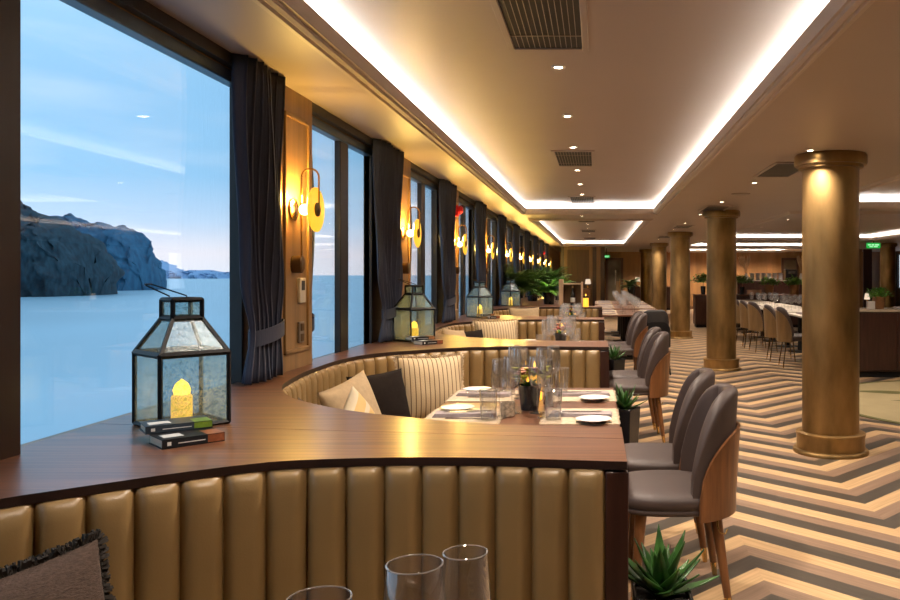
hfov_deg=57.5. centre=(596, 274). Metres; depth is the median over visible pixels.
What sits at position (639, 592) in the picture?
planter
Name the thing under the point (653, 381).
dining chair
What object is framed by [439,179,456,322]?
curtain
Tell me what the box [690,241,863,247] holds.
trim
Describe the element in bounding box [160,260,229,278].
island
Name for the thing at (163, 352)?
lantern
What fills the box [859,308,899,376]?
sideboard
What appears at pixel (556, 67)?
recessed light
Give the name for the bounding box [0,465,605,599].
banquette
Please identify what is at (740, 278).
potted shrub
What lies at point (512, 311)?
cushion
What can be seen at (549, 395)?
shaker
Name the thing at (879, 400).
rug
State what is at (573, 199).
grille
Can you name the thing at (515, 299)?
lantern
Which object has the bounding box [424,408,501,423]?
placemat
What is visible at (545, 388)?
shaker
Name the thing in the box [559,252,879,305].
wall
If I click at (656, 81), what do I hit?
ceiling
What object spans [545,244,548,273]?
curtain
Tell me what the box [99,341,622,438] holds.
countertop
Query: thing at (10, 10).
wall
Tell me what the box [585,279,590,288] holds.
table lamp
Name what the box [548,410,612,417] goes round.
napkin
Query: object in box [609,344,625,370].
agave
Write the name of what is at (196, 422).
print
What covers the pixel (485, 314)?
book
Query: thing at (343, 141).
window
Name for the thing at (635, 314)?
dining chair
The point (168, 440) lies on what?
book
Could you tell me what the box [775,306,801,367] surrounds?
dining chair
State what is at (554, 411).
knife
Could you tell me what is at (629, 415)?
planter
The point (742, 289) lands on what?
pot
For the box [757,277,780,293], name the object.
potted shrub
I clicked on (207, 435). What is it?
book
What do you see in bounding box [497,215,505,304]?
curtain
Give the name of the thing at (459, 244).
wall sconce
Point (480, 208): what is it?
curtain
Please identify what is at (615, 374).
dining chair
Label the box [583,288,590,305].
lantern
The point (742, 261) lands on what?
pampas vase
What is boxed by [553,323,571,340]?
flower pot
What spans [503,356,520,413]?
wine glass
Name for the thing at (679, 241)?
column
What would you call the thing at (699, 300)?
console
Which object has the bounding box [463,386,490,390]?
bread plate
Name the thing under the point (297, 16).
trim
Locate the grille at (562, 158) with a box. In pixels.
[556,152,590,165]
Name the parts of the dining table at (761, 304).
leg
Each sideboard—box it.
[500,298,558,305]
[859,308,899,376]
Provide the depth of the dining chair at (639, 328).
9.95 m
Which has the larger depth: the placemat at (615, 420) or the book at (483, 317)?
the book at (483, 317)
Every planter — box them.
[609,358,624,370]
[618,406,639,443]
[631,578,693,599]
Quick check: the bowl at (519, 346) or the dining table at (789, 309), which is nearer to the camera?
the bowl at (519, 346)
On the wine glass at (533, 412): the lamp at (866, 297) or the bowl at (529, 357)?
the bowl at (529, 357)
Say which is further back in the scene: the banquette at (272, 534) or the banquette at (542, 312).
the banquette at (542, 312)
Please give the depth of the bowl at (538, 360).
3.63 m
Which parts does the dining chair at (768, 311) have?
backrest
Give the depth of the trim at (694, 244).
27.60 m
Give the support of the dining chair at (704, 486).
on the floor
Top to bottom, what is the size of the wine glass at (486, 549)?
0.257 m
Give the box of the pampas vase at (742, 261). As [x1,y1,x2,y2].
[738,256,749,279]
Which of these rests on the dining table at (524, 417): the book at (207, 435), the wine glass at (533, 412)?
the wine glass at (533, 412)
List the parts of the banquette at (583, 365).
backrest, panel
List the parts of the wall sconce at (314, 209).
plate, bulb, arched rod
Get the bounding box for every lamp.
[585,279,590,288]
[864,293,869,308]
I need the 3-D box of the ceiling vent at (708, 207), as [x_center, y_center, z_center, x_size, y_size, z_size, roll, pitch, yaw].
[1.680,-0.944,11.410,0.360,0.012,0.980,0,0,0]
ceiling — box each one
[145,0,899,251]
[304,0,899,243]
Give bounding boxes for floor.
[604,309,899,599]
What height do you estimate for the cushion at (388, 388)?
0.425 m
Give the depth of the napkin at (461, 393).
4.25 m
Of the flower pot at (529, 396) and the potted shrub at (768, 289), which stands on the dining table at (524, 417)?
the flower pot at (529, 396)
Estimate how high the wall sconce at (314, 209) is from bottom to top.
0.540 m
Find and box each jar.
[526,361,542,399]
[583,295,588,306]
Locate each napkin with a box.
[432,410,496,417]
[456,391,511,396]
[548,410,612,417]
[556,391,610,396]
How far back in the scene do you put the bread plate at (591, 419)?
3.54 m
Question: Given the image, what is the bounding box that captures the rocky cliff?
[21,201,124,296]
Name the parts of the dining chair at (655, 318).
backrest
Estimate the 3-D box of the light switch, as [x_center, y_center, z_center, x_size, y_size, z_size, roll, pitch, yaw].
[-1.552,0.300,4.200,0.016,0.110,0.070,0,0,0]
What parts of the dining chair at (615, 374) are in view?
seat, backrest, leg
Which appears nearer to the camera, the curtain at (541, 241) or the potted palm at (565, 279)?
the potted palm at (565, 279)
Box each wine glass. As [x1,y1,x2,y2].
[286,585,351,599]
[383,554,445,599]
[439,544,490,599]
[491,358,507,418]
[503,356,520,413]
[508,345,521,395]
[513,347,528,399]
[528,356,546,413]
[535,347,551,399]
[537,359,553,418]
[546,345,560,394]
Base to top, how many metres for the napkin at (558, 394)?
0.016 m
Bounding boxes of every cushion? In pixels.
[0,529,115,599]
[317,370,380,413]
[343,385,374,413]
[346,368,410,416]
[393,352,464,418]
[442,327,465,336]
[464,329,483,337]
[472,319,518,339]
[508,307,538,315]
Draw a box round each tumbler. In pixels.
[479,388,497,419]
[544,388,562,419]
[554,367,568,392]
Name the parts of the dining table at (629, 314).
leg, leg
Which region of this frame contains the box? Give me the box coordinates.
[866,301,874,308]
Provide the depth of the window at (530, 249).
19.61 m
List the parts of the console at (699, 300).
door, door, door, door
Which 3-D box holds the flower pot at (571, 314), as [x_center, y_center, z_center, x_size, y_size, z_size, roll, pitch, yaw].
[-0.326,0.548,10.602,0.210,0.202,0.220,0,0,0]
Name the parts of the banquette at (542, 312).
backrest, panel, panel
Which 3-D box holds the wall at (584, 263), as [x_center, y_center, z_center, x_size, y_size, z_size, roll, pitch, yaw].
[-0.480,0.225,27.000,1.480,2.350,0.120,0,0,0]
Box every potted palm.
[502,264,547,304]
[517,266,559,300]
[527,279,558,303]
[536,265,573,288]
[547,277,571,299]
[620,277,640,300]
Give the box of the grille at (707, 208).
[702,206,728,211]
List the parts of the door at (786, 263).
pane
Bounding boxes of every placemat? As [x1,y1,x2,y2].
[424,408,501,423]
[444,390,518,401]
[539,408,620,424]
[553,390,616,401]
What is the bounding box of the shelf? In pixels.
[563,305,580,306]
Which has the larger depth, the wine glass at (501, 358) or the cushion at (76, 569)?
the wine glass at (501, 358)
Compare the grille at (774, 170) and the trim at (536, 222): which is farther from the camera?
the trim at (536, 222)
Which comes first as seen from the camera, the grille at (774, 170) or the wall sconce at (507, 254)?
the grille at (774, 170)
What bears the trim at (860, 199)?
attached to the ceiling at (656, 81)
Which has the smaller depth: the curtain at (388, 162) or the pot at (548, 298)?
the curtain at (388, 162)
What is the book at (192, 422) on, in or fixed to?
on the book at (168, 440)
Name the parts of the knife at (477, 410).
handle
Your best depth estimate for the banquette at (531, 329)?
8.70 m
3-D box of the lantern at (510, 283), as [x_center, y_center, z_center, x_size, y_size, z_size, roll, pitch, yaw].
[-1.352,0.257,12.535,0.230,0.459,0.230,0,0,41]
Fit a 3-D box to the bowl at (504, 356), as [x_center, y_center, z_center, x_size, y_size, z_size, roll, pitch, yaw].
[-0.400,0.459,3.760,0.087,0.151,0.087,0,0,0]
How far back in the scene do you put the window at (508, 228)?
14.78 m
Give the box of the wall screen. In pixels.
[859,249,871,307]
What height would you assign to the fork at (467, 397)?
0.004 m
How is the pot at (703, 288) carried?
on the potted shrub at (703, 277)
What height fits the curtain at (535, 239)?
1.425 m
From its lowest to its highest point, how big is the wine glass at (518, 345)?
0.265 m
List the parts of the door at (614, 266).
kick panel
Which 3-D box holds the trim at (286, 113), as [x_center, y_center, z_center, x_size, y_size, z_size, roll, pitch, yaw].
[-1.555,-0.210,14.590,0.014,1.220,21.220,0,0,0]
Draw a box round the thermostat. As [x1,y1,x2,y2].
[297,278,305,302]
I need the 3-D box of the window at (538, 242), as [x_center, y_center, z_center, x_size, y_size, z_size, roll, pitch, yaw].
[-1.630,-0.193,21.290,0.060,1.415,1.340,0,0,0]
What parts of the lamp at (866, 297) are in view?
lamp shade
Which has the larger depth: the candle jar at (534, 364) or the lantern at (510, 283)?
the lantern at (510, 283)
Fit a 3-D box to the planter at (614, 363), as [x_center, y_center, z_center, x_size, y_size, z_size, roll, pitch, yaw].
[0.195,1.174,9.040,0.176,0.452,0.176,0,0,-42]
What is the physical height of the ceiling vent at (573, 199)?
0.012 m
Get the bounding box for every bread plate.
[441,404,474,410]
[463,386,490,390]
[575,415,611,423]
[579,394,608,400]
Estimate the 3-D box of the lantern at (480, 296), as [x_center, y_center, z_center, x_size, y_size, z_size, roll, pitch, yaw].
[-1.352,0.257,9.225,0.230,0.459,0.230,0,0,41]
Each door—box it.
[606,258,622,300]
[781,258,798,279]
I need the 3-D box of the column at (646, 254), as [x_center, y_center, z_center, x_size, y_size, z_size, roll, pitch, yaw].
[1.850,0.225,29.800,0.584,2.350,0.584,0,0,-25]
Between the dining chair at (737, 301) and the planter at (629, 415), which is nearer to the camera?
the planter at (629, 415)
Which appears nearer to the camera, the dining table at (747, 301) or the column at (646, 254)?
the dining table at (747, 301)
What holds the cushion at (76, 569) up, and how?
on the banquette at (272, 534)
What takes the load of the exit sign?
hanging from the ceiling at (848, 98)
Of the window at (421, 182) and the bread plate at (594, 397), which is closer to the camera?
the bread plate at (594, 397)
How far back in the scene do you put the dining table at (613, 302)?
18.42 m
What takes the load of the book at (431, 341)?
on the countertop at (265, 405)
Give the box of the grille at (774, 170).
[759,164,797,176]
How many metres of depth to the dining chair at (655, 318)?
11.11 m
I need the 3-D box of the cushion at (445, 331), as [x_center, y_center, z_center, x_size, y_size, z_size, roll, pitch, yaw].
[-1.309,0.710,7.500,0.266,0.509,0.487,0,0,18]
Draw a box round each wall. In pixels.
[0,0,558,459]
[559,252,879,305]
[561,247,604,305]
[895,251,899,306]
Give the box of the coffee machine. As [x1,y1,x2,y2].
[784,269,796,279]
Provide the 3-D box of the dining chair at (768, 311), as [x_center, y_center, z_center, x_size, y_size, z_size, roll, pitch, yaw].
[3.015,0.943,13.150,0.558,0.917,0.506,0,0,5]
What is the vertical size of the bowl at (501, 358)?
0.151 m
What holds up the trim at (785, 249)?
attached to the ceiling at (848, 98)
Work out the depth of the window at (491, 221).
12.40 m
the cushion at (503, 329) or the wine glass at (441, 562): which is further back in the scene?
the cushion at (503, 329)
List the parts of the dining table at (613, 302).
leg, leg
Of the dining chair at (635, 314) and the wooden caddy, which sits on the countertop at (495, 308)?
the wooden caddy
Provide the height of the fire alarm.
0.120 m
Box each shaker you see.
[543,387,548,404]
[546,388,553,405]
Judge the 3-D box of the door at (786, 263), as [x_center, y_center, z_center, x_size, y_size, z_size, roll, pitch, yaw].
[7.950,0.350,32.932,0.700,2.100,0.135,0,0,0]
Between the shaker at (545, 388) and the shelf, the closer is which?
the shaker at (545, 388)
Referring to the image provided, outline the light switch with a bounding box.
[298,321,303,342]
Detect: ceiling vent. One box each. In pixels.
[489,0,588,50]
[551,150,594,166]
[568,196,595,202]
[580,230,595,231]
[671,225,694,228]
[698,205,732,211]
[753,162,799,177]
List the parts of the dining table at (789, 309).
leg, leg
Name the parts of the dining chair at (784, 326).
leg, backrest, seat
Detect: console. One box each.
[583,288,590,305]
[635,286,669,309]
[692,294,801,326]
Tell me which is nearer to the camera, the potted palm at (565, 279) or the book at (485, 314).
the book at (485, 314)
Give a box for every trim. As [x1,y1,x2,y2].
[109,0,544,244]
[252,0,875,214]
[283,110,505,354]
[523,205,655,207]
[528,219,652,245]
[561,241,624,242]
[668,248,801,251]
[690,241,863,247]
[690,249,783,249]
[691,244,801,245]
[704,211,899,240]
[736,232,899,236]
[859,174,899,208]
[859,198,899,201]
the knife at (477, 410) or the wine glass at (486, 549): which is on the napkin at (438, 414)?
the knife at (477, 410)
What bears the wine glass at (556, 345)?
on the placemat at (612, 398)
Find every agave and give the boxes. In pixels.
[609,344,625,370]
[615,382,646,443]
[628,524,718,599]
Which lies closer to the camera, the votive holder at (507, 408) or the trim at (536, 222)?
the votive holder at (507, 408)
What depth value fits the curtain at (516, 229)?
14.93 m
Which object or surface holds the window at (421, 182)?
in the wall at (10, 10)
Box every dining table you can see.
[439,388,619,426]
[595,301,647,335]
[595,305,655,340]
[602,310,637,359]
[736,300,774,332]
[753,303,800,341]
[760,307,801,352]
[788,313,801,317]
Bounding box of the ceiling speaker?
[731,193,749,194]
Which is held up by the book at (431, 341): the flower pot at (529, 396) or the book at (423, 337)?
the book at (423, 337)
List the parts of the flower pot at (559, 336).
pot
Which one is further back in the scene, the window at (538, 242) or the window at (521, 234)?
the window at (538, 242)
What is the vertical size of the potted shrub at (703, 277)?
0.596 m
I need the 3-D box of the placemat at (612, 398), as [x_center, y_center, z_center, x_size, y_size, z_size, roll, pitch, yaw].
[-0.075,0.647,4.290,0.358,0.004,0.403,0,0,0]
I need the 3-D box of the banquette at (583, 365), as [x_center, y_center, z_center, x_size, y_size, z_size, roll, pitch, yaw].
[-0.715,0.953,3.780,1.594,0.894,3.390,0,0,0]
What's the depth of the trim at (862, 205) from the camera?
10.99 m
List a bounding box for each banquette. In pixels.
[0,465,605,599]
[283,350,627,599]
[436,321,608,387]
[488,309,604,340]
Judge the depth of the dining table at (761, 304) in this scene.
17.62 m
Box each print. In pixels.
[191,417,211,427]
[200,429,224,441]
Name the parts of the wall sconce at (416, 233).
plate, bulb, arched rod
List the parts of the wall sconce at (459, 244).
arched rod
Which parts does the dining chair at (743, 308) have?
backrest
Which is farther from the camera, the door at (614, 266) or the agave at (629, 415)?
the door at (614, 266)
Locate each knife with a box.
[444,410,491,411]
[554,411,601,412]
[562,391,601,392]
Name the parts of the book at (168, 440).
title panel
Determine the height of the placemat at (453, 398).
0.004 m
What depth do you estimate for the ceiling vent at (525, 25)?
3.44 m
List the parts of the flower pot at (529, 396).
pot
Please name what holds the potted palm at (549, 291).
on the sideboard at (524, 301)
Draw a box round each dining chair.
[608,311,642,369]
[608,313,647,361]
[609,327,660,429]
[609,331,670,442]
[624,368,714,561]
[628,383,739,599]
[634,310,670,374]
[736,299,754,341]
[739,300,765,347]
[747,301,777,351]
[763,304,797,361]
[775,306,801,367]
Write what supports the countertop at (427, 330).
on the banquette at (531, 329)
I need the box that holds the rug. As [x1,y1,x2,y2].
[859,380,899,423]
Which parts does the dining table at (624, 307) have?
leg, leg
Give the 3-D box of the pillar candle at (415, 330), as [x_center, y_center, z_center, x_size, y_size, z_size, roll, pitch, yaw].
[-1.352,0.409,5.915,0.064,0.142,0.064,0,0,0]
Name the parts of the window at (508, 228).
pane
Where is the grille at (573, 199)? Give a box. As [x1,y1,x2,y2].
[571,197,592,202]
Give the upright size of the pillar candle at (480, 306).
0.142 m
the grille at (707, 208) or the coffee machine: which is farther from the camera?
the coffee machine
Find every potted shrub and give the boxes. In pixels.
[690,272,706,293]
[736,274,754,293]
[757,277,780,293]
[781,275,801,293]
[866,287,894,308]
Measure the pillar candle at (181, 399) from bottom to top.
0.142 m
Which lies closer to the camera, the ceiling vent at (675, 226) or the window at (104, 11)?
the window at (104, 11)
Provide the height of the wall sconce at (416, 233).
0.540 m
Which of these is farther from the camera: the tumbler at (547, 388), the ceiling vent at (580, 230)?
the ceiling vent at (580, 230)
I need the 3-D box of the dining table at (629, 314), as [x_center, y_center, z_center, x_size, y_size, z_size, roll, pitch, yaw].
[0.550,1.025,14.000,1.200,0.750,2.000,0,0,0]
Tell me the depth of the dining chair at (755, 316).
14.51 m
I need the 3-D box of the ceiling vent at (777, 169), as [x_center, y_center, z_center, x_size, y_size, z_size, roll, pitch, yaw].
[1.680,-0.944,7.210,0.360,0.012,0.980,0,0,0]
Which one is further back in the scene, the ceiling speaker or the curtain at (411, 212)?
the ceiling speaker
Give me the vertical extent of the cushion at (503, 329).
0.516 m
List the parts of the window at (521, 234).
pane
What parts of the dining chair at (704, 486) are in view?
leg, leg, seat, backrest, leg, leg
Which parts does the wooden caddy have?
panel, rail, panel, panel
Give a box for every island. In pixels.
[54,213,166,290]
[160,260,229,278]
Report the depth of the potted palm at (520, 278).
12.93 m
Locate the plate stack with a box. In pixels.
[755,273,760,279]
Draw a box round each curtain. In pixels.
[231,53,285,384]
[312,160,314,331]
[373,138,403,342]
[411,212,411,255]
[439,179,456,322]
[475,201,486,311]
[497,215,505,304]
[513,224,519,299]
[524,231,529,296]
[533,236,537,271]
[540,240,543,269]
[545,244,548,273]
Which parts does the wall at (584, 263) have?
post, post, panel, post, post, post, post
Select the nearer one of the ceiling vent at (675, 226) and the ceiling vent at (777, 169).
the ceiling vent at (777, 169)
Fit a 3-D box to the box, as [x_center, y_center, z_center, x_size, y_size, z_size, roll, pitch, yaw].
[3.770,0.415,11.020,0.100,0.110,0.080,0,0,0]
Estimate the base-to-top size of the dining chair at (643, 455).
0.918 m
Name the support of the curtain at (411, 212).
hanging from the wall at (10, 10)
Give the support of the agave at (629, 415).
on the floor
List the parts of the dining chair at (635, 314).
seat, backrest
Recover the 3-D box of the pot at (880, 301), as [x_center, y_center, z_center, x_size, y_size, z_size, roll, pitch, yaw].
[3.930,0.385,11.150,0.170,0.170,0.170,0,0,0]
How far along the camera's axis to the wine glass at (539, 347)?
4.19 m
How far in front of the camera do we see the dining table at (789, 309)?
14.61 m
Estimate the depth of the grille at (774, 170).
7.26 m
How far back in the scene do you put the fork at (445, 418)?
3.57 m
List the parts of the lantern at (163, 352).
handle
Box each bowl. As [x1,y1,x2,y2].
[491,358,507,391]
[503,356,520,388]
[508,346,521,373]
[528,357,546,388]
[535,347,551,375]
[537,360,553,391]
[546,345,560,373]
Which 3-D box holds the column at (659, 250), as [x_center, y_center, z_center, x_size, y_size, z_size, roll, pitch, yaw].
[1.850,0.225,23.800,0.584,2.350,0.584,0,0,35]
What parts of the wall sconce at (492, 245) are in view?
arched rod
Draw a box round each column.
[639,249,651,305]
[650,243,668,311]
[668,232,692,338]
[702,210,740,370]
[793,150,868,459]
[880,243,897,307]
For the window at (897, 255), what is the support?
in the wall at (897, 290)
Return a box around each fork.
[445,418,487,418]
[467,397,504,397]
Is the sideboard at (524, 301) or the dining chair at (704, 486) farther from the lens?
the sideboard at (524, 301)
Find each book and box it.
[139,415,212,434]
[149,427,224,449]
[405,335,434,339]
[413,339,442,344]
[476,313,493,315]
[482,316,499,318]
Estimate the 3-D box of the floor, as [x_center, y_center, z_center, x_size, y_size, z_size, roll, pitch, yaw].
[5.125,1.460,15.000,13.750,0.120,36.000,0,0,0]
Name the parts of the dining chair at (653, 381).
seat, backrest, leg, leg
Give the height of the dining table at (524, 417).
0.750 m
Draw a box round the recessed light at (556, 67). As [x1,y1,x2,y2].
[551,65,565,69]
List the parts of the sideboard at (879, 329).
door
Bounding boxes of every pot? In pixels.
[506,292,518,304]
[512,366,550,410]
[527,292,537,300]
[542,292,554,303]
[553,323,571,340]
[565,309,577,316]
[627,285,634,300]
[700,286,705,293]
[740,287,744,293]
[764,285,773,293]
[789,285,798,293]
[873,296,884,308]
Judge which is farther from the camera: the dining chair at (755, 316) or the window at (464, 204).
the dining chair at (755, 316)
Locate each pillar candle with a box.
[171,379,192,417]
[412,321,418,335]
[477,304,482,313]
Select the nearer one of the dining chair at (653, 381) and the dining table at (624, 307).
the dining chair at (653, 381)
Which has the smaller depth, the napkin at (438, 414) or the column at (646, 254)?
the napkin at (438, 414)
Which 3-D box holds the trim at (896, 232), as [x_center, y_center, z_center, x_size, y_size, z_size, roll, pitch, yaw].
[5.175,-1.032,16.750,4.890,0.095,9.940,0,0,0]
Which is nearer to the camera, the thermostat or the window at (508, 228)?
the thermostat
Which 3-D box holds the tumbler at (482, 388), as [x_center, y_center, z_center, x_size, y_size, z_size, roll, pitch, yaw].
[-0.485,0.580,3.570,0.083,0.139,0.083,0,0,0]
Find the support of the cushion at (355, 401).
on the banquette at (583, 365)
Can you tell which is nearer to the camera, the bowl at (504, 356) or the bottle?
the bowl at (504, 356)
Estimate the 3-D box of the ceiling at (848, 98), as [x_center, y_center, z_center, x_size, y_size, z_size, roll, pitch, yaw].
[5.125,-0.980,15.000,13.750,0.060,36.000,0,0,0]
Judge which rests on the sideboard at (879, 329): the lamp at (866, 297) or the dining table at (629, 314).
the lamp at (866, 297)
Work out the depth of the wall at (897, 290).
32.06 m
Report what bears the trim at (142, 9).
attached to the wall at (10, 10)
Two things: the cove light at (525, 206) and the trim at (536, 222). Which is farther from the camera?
the trim at (536, 222)
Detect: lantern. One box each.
[131,283,231,426]
[393,279,434,341]
[466,277,492,317]
[501,277,520,305]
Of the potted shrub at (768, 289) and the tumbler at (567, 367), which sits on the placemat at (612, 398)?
the tumbler at (567, 367)
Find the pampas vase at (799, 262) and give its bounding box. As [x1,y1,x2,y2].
[797,256,801,278]
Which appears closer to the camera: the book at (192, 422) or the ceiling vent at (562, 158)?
the book at (192, 422)
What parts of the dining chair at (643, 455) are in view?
leg, seat, backrest, leg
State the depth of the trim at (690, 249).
32.60 m
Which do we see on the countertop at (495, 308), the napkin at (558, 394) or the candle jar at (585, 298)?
the candle jar at (585, 298)
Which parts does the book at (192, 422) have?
title panel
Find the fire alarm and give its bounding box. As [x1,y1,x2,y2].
[455,205,462,216]
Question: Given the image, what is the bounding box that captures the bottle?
[570,286,574,304]
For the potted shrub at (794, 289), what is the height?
0.544 m
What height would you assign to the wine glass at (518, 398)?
0.265 m
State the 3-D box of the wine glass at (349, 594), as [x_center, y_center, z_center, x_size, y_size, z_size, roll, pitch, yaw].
[-0.330,0.515,0.950,0.087,0.265,0.087,0,0,0]
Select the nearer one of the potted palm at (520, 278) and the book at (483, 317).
the book at (483, 317)
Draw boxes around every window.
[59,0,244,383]
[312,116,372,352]
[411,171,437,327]
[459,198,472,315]
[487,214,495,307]
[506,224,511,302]
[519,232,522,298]
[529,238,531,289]
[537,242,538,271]
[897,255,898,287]
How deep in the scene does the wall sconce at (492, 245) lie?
11.04 m
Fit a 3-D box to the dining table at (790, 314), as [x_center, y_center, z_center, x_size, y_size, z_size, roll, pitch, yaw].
[3.720,1.025,12.750,1.000,0.750,2.000,0,0,0]
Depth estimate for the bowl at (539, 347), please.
4.19 m
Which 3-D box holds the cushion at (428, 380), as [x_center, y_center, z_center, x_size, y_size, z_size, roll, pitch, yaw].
[-1.020,0.701,4.920,0.444,0.480,0.301,0,0,-24]
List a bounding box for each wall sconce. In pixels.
[289,168,324,272]
[401,207,420,273]
[455,225,466,273]
[485,235,493,273]
[506,242,511,271]
[519,247,524,263]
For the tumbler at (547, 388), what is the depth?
3.56 m
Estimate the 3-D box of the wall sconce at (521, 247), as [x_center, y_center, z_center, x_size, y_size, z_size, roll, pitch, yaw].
[-1.490,-0.280,15.700,0.140,0.540,0.230,0,0,0]
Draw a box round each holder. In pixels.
[500,401,515,416]
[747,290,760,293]
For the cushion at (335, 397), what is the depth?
4.17 m
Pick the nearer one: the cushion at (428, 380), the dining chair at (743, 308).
the cushion at (428, 380)
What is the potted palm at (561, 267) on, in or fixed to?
on the sideboard at (524, 301)
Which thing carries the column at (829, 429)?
on the floor
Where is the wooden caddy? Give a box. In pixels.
[559,279,582,306]
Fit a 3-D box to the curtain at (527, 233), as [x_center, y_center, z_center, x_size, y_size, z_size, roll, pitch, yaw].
[-1.525,-0.234,17.473,0.098,1.425,0.665,0,0,0]
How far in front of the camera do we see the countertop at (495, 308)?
11.58 m
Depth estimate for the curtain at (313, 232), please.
4.40 m
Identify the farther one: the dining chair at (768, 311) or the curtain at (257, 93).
the dining chair at (768, 311)
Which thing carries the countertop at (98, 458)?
on the banquette at (272, 534)
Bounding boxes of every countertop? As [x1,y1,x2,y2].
[0,424,626,508]
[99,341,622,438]
[392,317,607,342]
[459,306,603,317]
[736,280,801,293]
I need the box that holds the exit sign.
[866,241,880,247]
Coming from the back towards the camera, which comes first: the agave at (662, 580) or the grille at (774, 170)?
the grille at (774, 170)
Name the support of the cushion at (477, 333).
on the banquette at (531, 329)
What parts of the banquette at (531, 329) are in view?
backrest, panel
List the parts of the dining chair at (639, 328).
seat, backrest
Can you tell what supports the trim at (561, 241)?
attached to the ceiling at (656, 81)
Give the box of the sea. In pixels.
[21,275,467,443]
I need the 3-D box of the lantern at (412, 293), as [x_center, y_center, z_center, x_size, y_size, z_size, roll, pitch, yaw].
[-1.352,0.257,5.915,0.230,0.459,0.230,0,0,41]
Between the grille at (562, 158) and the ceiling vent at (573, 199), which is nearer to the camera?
the grille at (562, 158)
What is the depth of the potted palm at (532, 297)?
14.80 m
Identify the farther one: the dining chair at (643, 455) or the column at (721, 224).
the column at (721, 224)
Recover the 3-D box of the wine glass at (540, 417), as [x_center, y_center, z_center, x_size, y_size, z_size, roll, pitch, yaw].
[-0.235,0.515,3.640,0.076,0.265,0.076,0,0,0]
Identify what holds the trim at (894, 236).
attached to the ceiling at (848, 98)
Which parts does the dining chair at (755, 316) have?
backrest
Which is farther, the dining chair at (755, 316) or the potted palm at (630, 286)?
the potted palm at (630, 286)
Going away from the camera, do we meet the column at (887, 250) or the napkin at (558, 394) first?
the napkin at (558, 394)
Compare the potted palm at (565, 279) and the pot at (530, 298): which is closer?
the pot at (530, 298)

